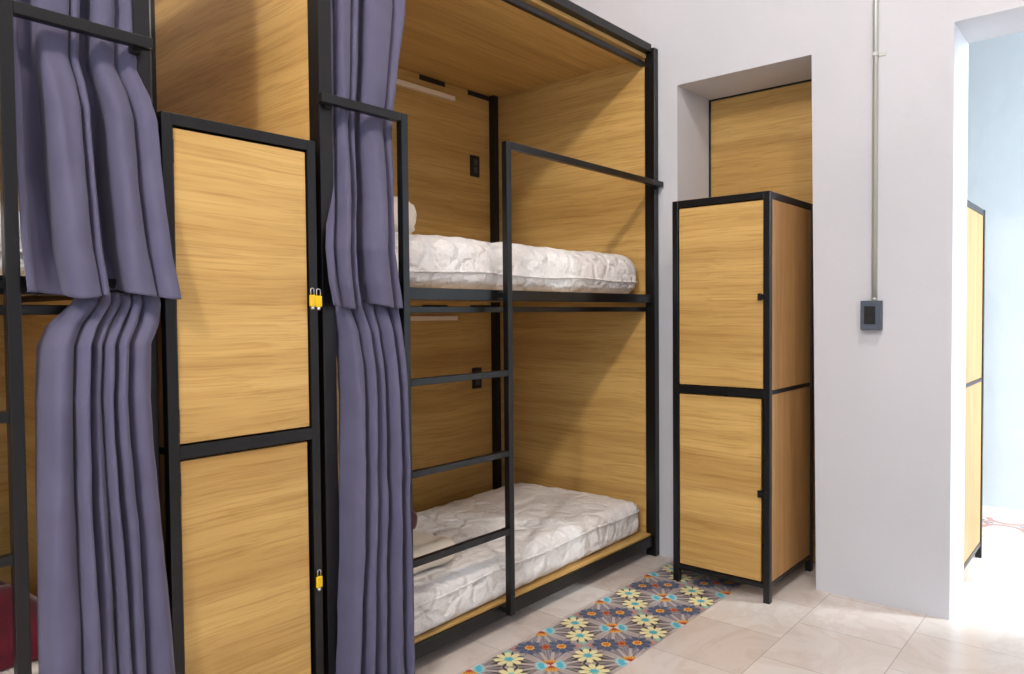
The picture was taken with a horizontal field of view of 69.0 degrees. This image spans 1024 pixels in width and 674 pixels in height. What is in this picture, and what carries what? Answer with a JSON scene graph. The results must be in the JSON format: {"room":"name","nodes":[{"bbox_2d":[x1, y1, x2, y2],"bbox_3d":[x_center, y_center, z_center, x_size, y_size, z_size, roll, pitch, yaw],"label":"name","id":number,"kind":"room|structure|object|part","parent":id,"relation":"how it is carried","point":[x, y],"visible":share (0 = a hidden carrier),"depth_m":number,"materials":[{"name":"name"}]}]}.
{"room":"dormitory","nodes":[
{"label":"dormitory","id":0,"kind":"room"},
{"bbox_2d":[149,0,152,104],"bbox_3d":[-1.539,-0.976,2.980,0.170,4.300,8.800,1,2,40],"label":"wall","id":1,"kind":"structure","parent":0,"point":[149,0],"depth_m":2.96,"materials":[{"name":"white paint"}]},
{"bbox_2d":[415,506,1023,673],"bbox_3d":[0.892,1.243,0.996,6.500,0.060,8.800,1,2,40],"label":"floor","id":2,"kind":"structure","parent":0,"point":[805,629],"depth_m":2.93,"materials":[{"name":"tile"}]},
{"bbox_2d":[0,0,160,673],"bbox_3d":[-1.970,-0.081,1.449,1.144,2.610,2.059,1,2,40],"label":"bunk bed","id":3,"kind":"object","parent":2,"relation":"on","point":[24,315],"visible":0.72,"depth_m":1.64,"materials":[{"name":"black metal"}]},
{"bbox_3d":[-2.387,-0.120,1.821,0.018,2.463,1.989,1,2,40],"label":"panel","id":4,"kind":"part","parent":3,"relation":"part of","materials":[{"name":"brown wood"}]},
{"bbox_2d":[0,213,25,275],"bbox_3d":[-1.900,-0.199,1.424,0.802,0.177,1.840,1,2,40],"label":"mattress","id":5,"kind":"object","parent":3,"relation":"on","point":[22,268],"visible":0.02,"depth_m":1.72,"materials":[{"name":"white fabric"}]},
{"bbox_2d":[0,659,37,673],"bbox_3d":[-1.878,1.015,1.472,0.802,0.187,1.877,1,2,40],"label":"mattress","id":6,"kind":"object","parent":3,"relation":"on","point":[35,662],"visible":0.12,"depth_m":2.03,"materials":[{"name":"white fabric"}]},
{"bbox_2d":[0,580,37,670],"bbox_3d":[-1.666,0.803,1.986,0.410,0.202,0.780,1,2,40],"label":"blanket","id":7,"kind":"object","parent":6,"relation":"on","point":[6,623],"visible":0.38,"depth_m":2.07,"materials":[{"name":"red fabric"}]},
{"bbox_3d":[-1.330,-0.142,2.242,1.017,2.464,0.018,1,2,40],"label":"panel","id":8,"kind":"part","parent":3,"relation":"part of","materials":[{"name":"brown wood"}]},
{"bbox_3d":[-1.330,-0.130,2.242,1.018,0.040,0.018,1,2,40],"label":"rail","id":9,"kind":"part","parent":3,"relation":"part of","materials":[{"name":"black metal"}]},
{"bbox_3d":[-1.588,-0.095,1.123,0.040,0.042,1.963,1,2,40],"label":"rail","id":10,"kind":"part","parent":3,"relation":"part of","materials":[{"name":"black metal"}]},
{"bbox_3d":[-0.989,-0.718,1.727,0.026,0.028,0.297,1,2,40],"label":"guard rail","id":11,"kind":"part","parent":3,"relation":"part of","materials":[{"name":"black metal"}]},
{"bbox_2d":[13,0,181,298],"bbox_3d":[-1.000,-0.694,1.762,0.192,1.210,0.335,1,2,40],"label":"curtain","id":12,"kind":"object","parent":3,"relation":"hanging from","point":[92,205],"visible":0.92,"depth_m":1.74,"materials":[{"name":"fabric"}]},
{"bbox_2d":[35,293,175,673],"bbox_3d":[-0.958,0.534,1.772,0.144,1.282,0.316,1,2,40],"label":"curtain","id":13,"kind":"object","parent":3,"relation":"hanging from","point":[103,607],"visible":1,"depth_m":1.72,"materials":[{"name":"fabric"}]},
{"bbox_3d":[-0.934,-0.103,1.892,0.040,2.610,0.040,1,2,40],"label":"post","id":14,"kind":"part","parent":3,"relation":"part of","materials":[{"name":"black metal"}]},
{"bbox_2d":[156,111,323,673],"bbox_3d":[-0.922,0.306,2.233,0.540,1.772,0.455,1,2,40],"label":"locker","id":15,"kind":"object","parent":2,"relation":"on","point":[238,354],"visible":0.77,"depth_m":2.05,"materials":[{"name":"brown wood"}]},
{"bbox_3d":[-1.069,-0.129,2.059,0.474,0.824,0.012,1,2,40],"label":"panel","id":16,"kind":"part","parent":15,"relation":"part of","materials":[{"name":"brown wood"}]},
{"bbox_3d":[-1.066,0.292,2.071,0.474,0.018,0.016,1,2,40],"label":"rail","id":17,"kind":"part","parent":15,"relation":"part of","materials":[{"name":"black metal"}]},
{"bbox_3d":[-1.062,0.707,2.084,0.474,0.812,0.012,1,2,40],"label":"panel","id":18,"kind":"part","parent":15,"relation":"part of","materials":[{"name":"brown wood"}]},
{"bbox_3d":[-0.873,0.316,1.911,0.028,1.770,0.028,1,2,40],"label":"post","id":19,"kind":"part","parent":15,"relation":"part of","materials":[{"name":"black metal"}]},
{"bbox_3d":[-1.121,0.277,2.401,0.012,1.656,0.399,1,2,40],"label":"panel","id":20,"kind":"part","parent":15,"relation":"part of","materials":[{"name":"black metal"}]},
{"bbox_3d":[-0.934,-0.578,2.210,0.518,0.002,0.443,1,2,40],"label":"panel","id":21,"kind":"part","parent":15,"relation":"part of","materials":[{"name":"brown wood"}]},
{"bbox_3d":[-0.743,-0.560,2.048,0.028,0.030,0.399,1,2,40],"label":"rail","id":22,"kind":"part","parent":15,"relation":"part of","materials":[{"name":"black metal"}]},
{"bbox_3d":[-0.740,-0.134,2.061,0.016,0.810,0.391,1,2,40],"label":"door","id":23,"kind":"part","parent":15,"relation":"part of","materials":[{"name":"brown wood"}]},
{"bbox_3d":[-0.735,0.293,2.074,0.028,0.034,0.399,1,2,40],"label":"rail","id":24,"kind":"part","parent":15,"relation":"part of","materials":[{"name":"black metal"}]},
{"bbox_3d":[-0.735,0.711,2.083,0.016,0.791,0.382,1,2,40],"label":"door","id":25,"kind":"part","parent":15,"relation":"part of","materials":[{"name":"brown wood"}]},
{"bbox_3d":[-0.783,0.695,2.412,0.474,0.812,0.012,1,2,40],"label":"panel","id":26,"kind":"part","parent":15,"relation":"part of","materials":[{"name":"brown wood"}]},
{"bbox_2d":[309,288,315,308],"bbox_3d":[-0.588,-0.114,2.195,0.012,0.065,0.020,1,2,35],"label":"padlock","id":27,"kind":"object","parent":15,"relation":"hanging from","point":[312,298],"visible":1,"depth_m":2.19,"materials":[{"name":"yellow metal"}]},
{"bbox_3d":[-0.596,0.304,2.237,0.028,1.770,0.028,1,2,40],"label":"post","id":28,"kind":"part","parent":15,"relation":"part of","materials":[{"name":"black metal"}]},
{"bbox_2d":[315,288,321,309],"bbox_3d":[-0.574,-0.112,2.209,0.020,0.065,0.012,-2,2,-41],"label":"padlock","id":29,"kind":"object","parent":15,"relation":"hanging from","point":[318,298],"visible":1,"depth_m":2.21,"materials":[{"name":"yellow metal"}]},
{"bbox_2d":[316,569,322,590],"bbox_3d":[-0.576,0.726,2.225,0.012,0.065,0.020,1,2,35],"label":"padlock","id":30,"kind":"object","parent":15,"relation":"hanging from","point":[319,579],"visible":1,"depth_m":2.22,"materials":[{"name":"yellow metal"}]},
{"bbox_2d":[150,0,662,673],"bbox_3d":[-0.325,-0.153,3.382,1.144,2.610,2.066,1,2,40],"label":"bunk bed","id":31,"kind":"object","parent":2,"relation":"on","point":[534,123],"visible":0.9,"depth_m":3.88,"materials":[{"name":"black metal"}]},
{"bbox_3d":[-1.394,-0.131,2.982,0.034,2.610,0.040,1,2,40],"label":"post","id":32,"kind":"part","parent":31,"relation":"part of","materials":[{"name":"black metal"}]},
{"bbox_3d":[-0.999,-0.157,2.632,1.017,2.464,0.018,1,2,40],"label":"panel","id":33,"kind":"part","parent":31,"relation":"part of","materials":[{"name":"brown wood"}]},
{"bbox_3d":[-0.581,-0.118,2.297,0.054,2.610,0.048,1,2,40],"label":"post","id":34,"kind":"part","parent":31,"relation":"part of","materials":[{"name":"black metal"}]},
{"bbox_3d":[-0.473,-0.718,2.334,0.026,0.028,0.310,1,2,40],"label":"guard rail","id":35,"kind":"part","parent":31,"relation":"part of","materials":[{"name":"black metal"}]},
{"bbox_2d":[325,0,404,308],"bbox_3d":[-0.453,-0.707,2.403,0.175,1.232,0.404,1,2,40],"label":"curtain","id":36,"kind":"object","parent":31,"relation":"hanging from","point":[366,35],"visible":0.93,"depth_m":2.37,"materials":[{"name":"fabric"}]},
{"bbox_2d":[335,302,414,673],"bbox_3d":[-0.450,0.520,2.385,0.149,1.267,0.282,1,2,40],"label":"curtain","id":37,"kind":"object","parent":31,"relation":"hanging from","point":[375,630],"visible":0.98,"depth_m":2.33,"materials":[{"name":"fabric"}]},
{"bbox_3d":[-0.753,-0.192,3.741,0.018,2.463,1.989,1,2,40],"label":"panel","id":38,"kind":"part","parent":31,"relation":"part of","materials":[{"name":"brown wood"}]},
{"bbox_2d":[396,79,454,101],"bbox_3d":[-0.559,-1.327,3.913,0.028,0.026,0.711,1,2,40],"label":"light","id":39,"kind":"object","parent":31,"relation":"attached to","point":[404,85],"depth_m":4.02,"materials":[{"name":"white paint"}]},
{"bbox_2d":[410,316,457,320],"bbox_3d":[-0.548,-0.098,3.950,0.028,0.026,0.711,1,2,40],"label":"light","id":40,"kind":"object","parent":31,"relation":"attached to","point":[412,318],"depth_m":4.07,"materials":[{"name":"white paint"}]},
{"bbox_3d":[-0.217,-0.995,4.335,0.010,0.122,0.074,1,2,40],"label":"socket plate","id":41,"kind":"part","parent":31,"relation":"part of","materials":[{"name":"black plastic"}]},
{"bbox_2d":[473,159,477,165],"bbox_3d":[-0.212,-1.017,4.331,0.002,0.034,0.034,1,2,40],"label":"socket","id":42,"kind":"object","parent":31,"relation":"attached to","point":[475,161],"depth_m":4.33,"materials":[{"name":"grey plastic"}]},
{"bbox_3d":[-0.206,0.241,4.372,0.010,0.122,0.074,1,2,40],"label":"socket plate","id":43,"kind":"part","parent":31,"relation":"part of","materials":[{"name":"black plastic"}]},
{"bbox_3d":[-0.100,-0.187,4.466,0.040,2.610,0.040,1,2,40],"label":"post","id":44,"kind":"part","parent":31,"relation":"part of","materials":[{"name":"black metal"}]},
{"bbox_2d":[395,232,637,293],"bbox_3d":[-0.278,-0.294,3.351,0.857,0.220,1.945,1,2,40],"label":"mattress","id":45,"kind":"object","parent":31,"relation":"on","point":[435,261],"visible":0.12,"depth_m":3.06,"materials":[{"name":"white fabric"}]},
{"bbox_2d":[394,196,416,233],"bbox_3d":[-0.702,-0.462,2.846,0.497,0.167,0.578,1,2,40],"label":"pillow","id":46,"kind":"object","parent":45,"relation":"on","point":[412,212],"visible":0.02,"depth_m":2.85,"materials":[{"name":"beige fabric"}]},
{"bbox_3d":[-0.353,-1.405,3.369,1.042,0.018,2.009,1,2,40],"label":"ceiling panel","id":47,"kind":"part","parent":31,"relation":"part of","materials":[{"name":"brown wood"}]},
{"bbox_2d":[413,483,638,636],"bbox_3d":[-0.240,0.948,3.346,0.815,0.187,1.922,1,2,39],"label":"mattress","id":48,"kind":"object","parent":31,"relation":"on","point":[554,528],"visible":0.53,"depth_m":3.34,"materials":[{"name":"white fabric"}]},
{"bbox_2d":[413,510,417,528],"bbox_3d":[-0.679,0.805,3.170,0.314,0.115,0.531,1,2,40],"label":"blanket","id":49,"kind":"object","parent":48,"relation":"on","point":[415,518],"visible":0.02,"depth_m":3.25,"materials":[{"name":"red fabric"}]},
{"bbox_2d":[413,531,455,573],"bbox_3d":[-0.513,0.831,2.794,0.364,0.095,0.568,1,2,40],"label":"pillow","id":50,"kind":"object","parent":48,"relation":"on","point":[423,543],"visible":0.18,"depth_m":2.83,"materials":[{"name":"beige fabric"}]},
{"bbox_3d":[0.065,-0.168,3.066,0.040,0.042,1.963,1,2,40],"label":"rail","id":51,"kind":"part","parent":31,"relation":"part of","materials":[{"name":"black metal"}]},
{"bbox_3d":[0.076,1.079,3.103,0.040,0.052,1.963,1,2,40],"label":"rail","id":52,"kind":"part","parent":31,"relation":"part of","materials":[{"name":"black metal"}]},
{"bbox_3d":[0.299,-0.203,4.167,1.029,2.443,0.018,1,2,40],"label":"panel","id":53,"kind":"part","parent":31,"relation":"part of","materials":[{"name":"brown wood"}]},
{"bbox_3d":[0.372,-0.756,3.328,0.026,0.026,1.190,1,2,40],"label":"guard rail","id":54,"kind":"part","parent":31,"relation":"part of","materials":[{"name":"black metal"}]},
{"bbox_3d":[0.054,-1.431,3.028,0.040,0.040,1.963,1,2,40],"label":"rail","id":55,"kind":"part","parent":31,"relation":"part of","materials":[{"name":"black metal"}]},
{"bbox_3d":[0.720,-0.167,3.824,0.056,2.592,0.039,1,2,40],"label":"post","id":56,"kind":"part","parent":31,"relation":"part of","materials":[{"name":"black metal"}]},
{"bbox_2d":[462,561,743,673],"bbox_3d":[0.204,1.165,2.727,0.410,0.003,3.075,1,2,40],"label":"rug","id":57,"kind":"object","parent":2,"relation":"on","point":[603,637],"depth_m":2.95,"materials":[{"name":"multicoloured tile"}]},
{"bbox_2d":[672,190,813,603],"bbox_3d":[1.094,0.253,3.514,0.457,1.766,0.558,1,2,40],"label":"locker","id":58,"kind":"object","parent":2,"relation":"on","point":[742,264],"visible":1,"depth_m":3.32,"materials":[{"name":"brown wood"}]},
{"bbox_3d":[0.766,0.258,3.458,0.028,1.764,0.028,1,2,40],"label":"post","id":59,"kind":"part","parent":58,"relation":"part of","materials":[{"name":"black metal"}]},
{"bbox_3d":[0.936,0.642,3.670,0.012,0.812,0.492,1,2,40],"label":"panel","id":60,"kind":"part","parent":58,"relation":"part of","materials":[{"name":"black metal"}]},
{"bbox_3d":[0.929,0.241,3.319,0.401,0.034,0.028,1,2,40],"label":"rail","id":61,"kind":"part","parent":58,"relation":"part of","materials":[{"name":"black metal"}]},
{"bbox_3d":[0.921,-0.606,3.294,0.401,0.030,0.028,1,2,40],"label":"rail","id":62,"kind":"part","parent":58,"relation":"part of","materials":[{"name":"black metal"}]},
{"bbox_3d":[0.937,1.069,3.344,0.401,0.022,0.028,1,2,40],"label":"rail","id":63,"kind":"part","parent":58,"relation":"part of","materials":[{"name":"black metal"}]},
{"bbox_3d":[0.930,0.659,3.335,0.384,0.791,0.016,1,2,40],"label":"door","id":64,"kind":"part","parent":58,"relation":"part of","materials":[{"name":"brown wood"}]},
{"bbox_3d":[0.926,-0.183,3.307,0.393,0.804,0.016,1,2,40],"label":"door","id":65,"kind":"part","parent":58,"relation":"part of","materials":[{"name":"brown wood"}]},
{"bbox_3d":[1.090,-0.629,3.491,0.445,0.002,0.536,1,2,40],"label":"panel","id":66,"kind":"part","parent":58,"relation":"part of","materials":[{"name":"black metal"}]},
{"bbox_3d":[1.268,0.219,3.718,0.401,1.650,0.012,1,2,40],"label":"panel","id":67,"kind":"part","parent":58,"relation":"part of","materials":[{"name":"brown wood"}]},
{"bbox_3d":[1.105,1.062,3.542,0.401,0.014,0.492,1,2,40],"label":"floor panel","id":68,"kind":"part","parent":58,"relation":"part of","materials":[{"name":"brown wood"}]},
{"bbox_3d":[1.093,0.264,3.181,0.028,1.764,0.028,1,2,40],"label":"post","id":69,"kind":"part","parent":58,"relation":"part of","materials":[{"name":"black metal"}]},
{"bbox_3d":[1.266,0.647,3.389,0.012,0.812,0.492,1,2,40],"label":"panel","id":70,"kind":"part","parent":58,"relation":"part of","materials":[{"name":"brown wood"}]},
{"bbox_3d":[1.271,1.065,3.401,0.016,0.022,0.492,1,2,40],"label":"rail","id":71,"kind":"part","parent":58,"relation":"part of","materials":[{"name":"black metal"}]},
{"bbox_3d":[1.259,-0.186,3.364,0.012,0.818,0.492,1,2,40],"label":"panel","id":72,"kind":"part","parent":58,"relation":"part of","materials":[{"name":"brown wood"}]},
{"bbox_3d":[1.256,-0.611,3.351,0.016,0.030,0.492,1,2,40],"label":"rail","id":73,"kind":"part","parent":58,"relation":"part of","materials":[{"name":"black metal"}]},
{"bbox_3d":[1.263,0.232,3.376,0.016,0.018,0.492,1,2,40],"label":"rail","id":74,"kind":"part","parent":58,"relation":"part of","materials":[{"name":"black metal"}]},
{"bbox_3d":[1.429,0.249,3.577,0.028,1.764,0.028,1,2,40],"label":"post","id":75,"kind":"part","parent":58,"relation":"part of","materials":[{"name":"black metal"}]},
{"bbox_2d":[964,200,985,568],"bbox_3d":[2.032,0.245,3.693,0.451,1.754,0.558,1,2,40],"label":"locker","id":76,"kind":"object","parent":2,"relation":"on","point":[975,264],"visible":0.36,"depth_m":3.58,"materials":[{"name":"brown wood"}]},
{"bbox_3d":[2.199,1.051,3.574,0.016,0.022,0.492,1,2,40],"label":"rail","id":77,"kind":"part","parent":76,"relation":"part of","materials":[{"name":"black metal"}]},
{"bbox_3d":[2.195,0.634,3.563,0.012,0.812,0.492,1,2,40],"label":"panel","id":78,"kind":"part","parent":76,"relation":"part of","materials":[{"name":"brown wood"}]},
{"bbox_3d":[2.192,0.219,3.550,0.016,0.018,0.492,1,2,40],"label":"rail","id":79,"kind":"part","parent":76,"relation":"part of","materials":[{"name":"black metal"}]},
{"bbox_3d":[2.187,-0.194,3.538,0.012,0.806,0.492,1,2,40],"label":"panel","id":80,"kind":"part","parent":76,"relation":"part of","materials":[{"name":"brown wood"}]},
{"bbox_3d":[2.184,-0.612,3.525,0.016,0.030,0.492,1,2,40],"label":"rail","id":81,"kind":"part","parent":76,"relation":"part of","materials":[{"name":"black metal"}]},
{"bbox_3d":[2.358,0.241,3.750,0.028,1.752,0.028,1,2,40],"label":"post","id":82,"kind":"part","parent":76,"relation":"part of","materials":[{"name":"black metal"}]},
{"bbox_2d":[982,516,1023,532],"bbox_3d":[3.356,1.102,3.931,5.750,0.001,0.250,1,2,40],"label":"trim","id":83,"kind":"structure","parent":2,"relation":"on","point":[1002,524],"depth_m":4.34,"materials":[{"name":"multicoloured tile"}]},
{"bbox_2d":[569,0,1023,619],"bbox_3d":[2.417,-1.000,2.615,6.330,4.300,0.360,1,2,40],"label":"wall","id":84,"kind":"structure","parent":0,"point":[889,402],"depth_m":3.18,"materials":[{"name":"white paint"}]},
{"bbox_2d":[709,79,815,562],"bbox_3d":[1.331,-0.081,3.819,0.720,2.410,0.028,1,2,40],"label":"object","id":85,"kind":"object","parent":84,"relation":"attached to","point":[760,140],"visible":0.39,"depth_m":3.81,"materials":[{"name":"brown wood"}]},
{"bbox_2d":[860,300,882,329],"bbox_3d":[1.517,-0.091,3.143,0.078,0.124,0.052,1,2,40],"label":"light switch","id":86,"kind":"object","parent":84,"relation":"attached to","point":[871,312],"visible":1,"depth_m":3.12,"materials":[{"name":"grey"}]},
{"bbox_2d":[871,0,885,300],"bbox_3d":[1.527,-1.655,3.092,0.049,3.002,0.029,1,2,40],"label":"conduit","id":87,"kind":"object","parent":84,"relation":"attached to","point":[876,54],"visible":1,"depth_m":3.12,"materials":[{"name":"grey"}]},
{"bbox_2d":[967,32,1023,510],"bbox_3d":[3.676,-1.060,4.228,6.500,4.300,0.140,1,2,40],"label":"wall","id":88,"kind":"structure","parent":0,"point":[995,155],"depth_m":4.67,"materials":[{"name":"blue paint"}]}
]}

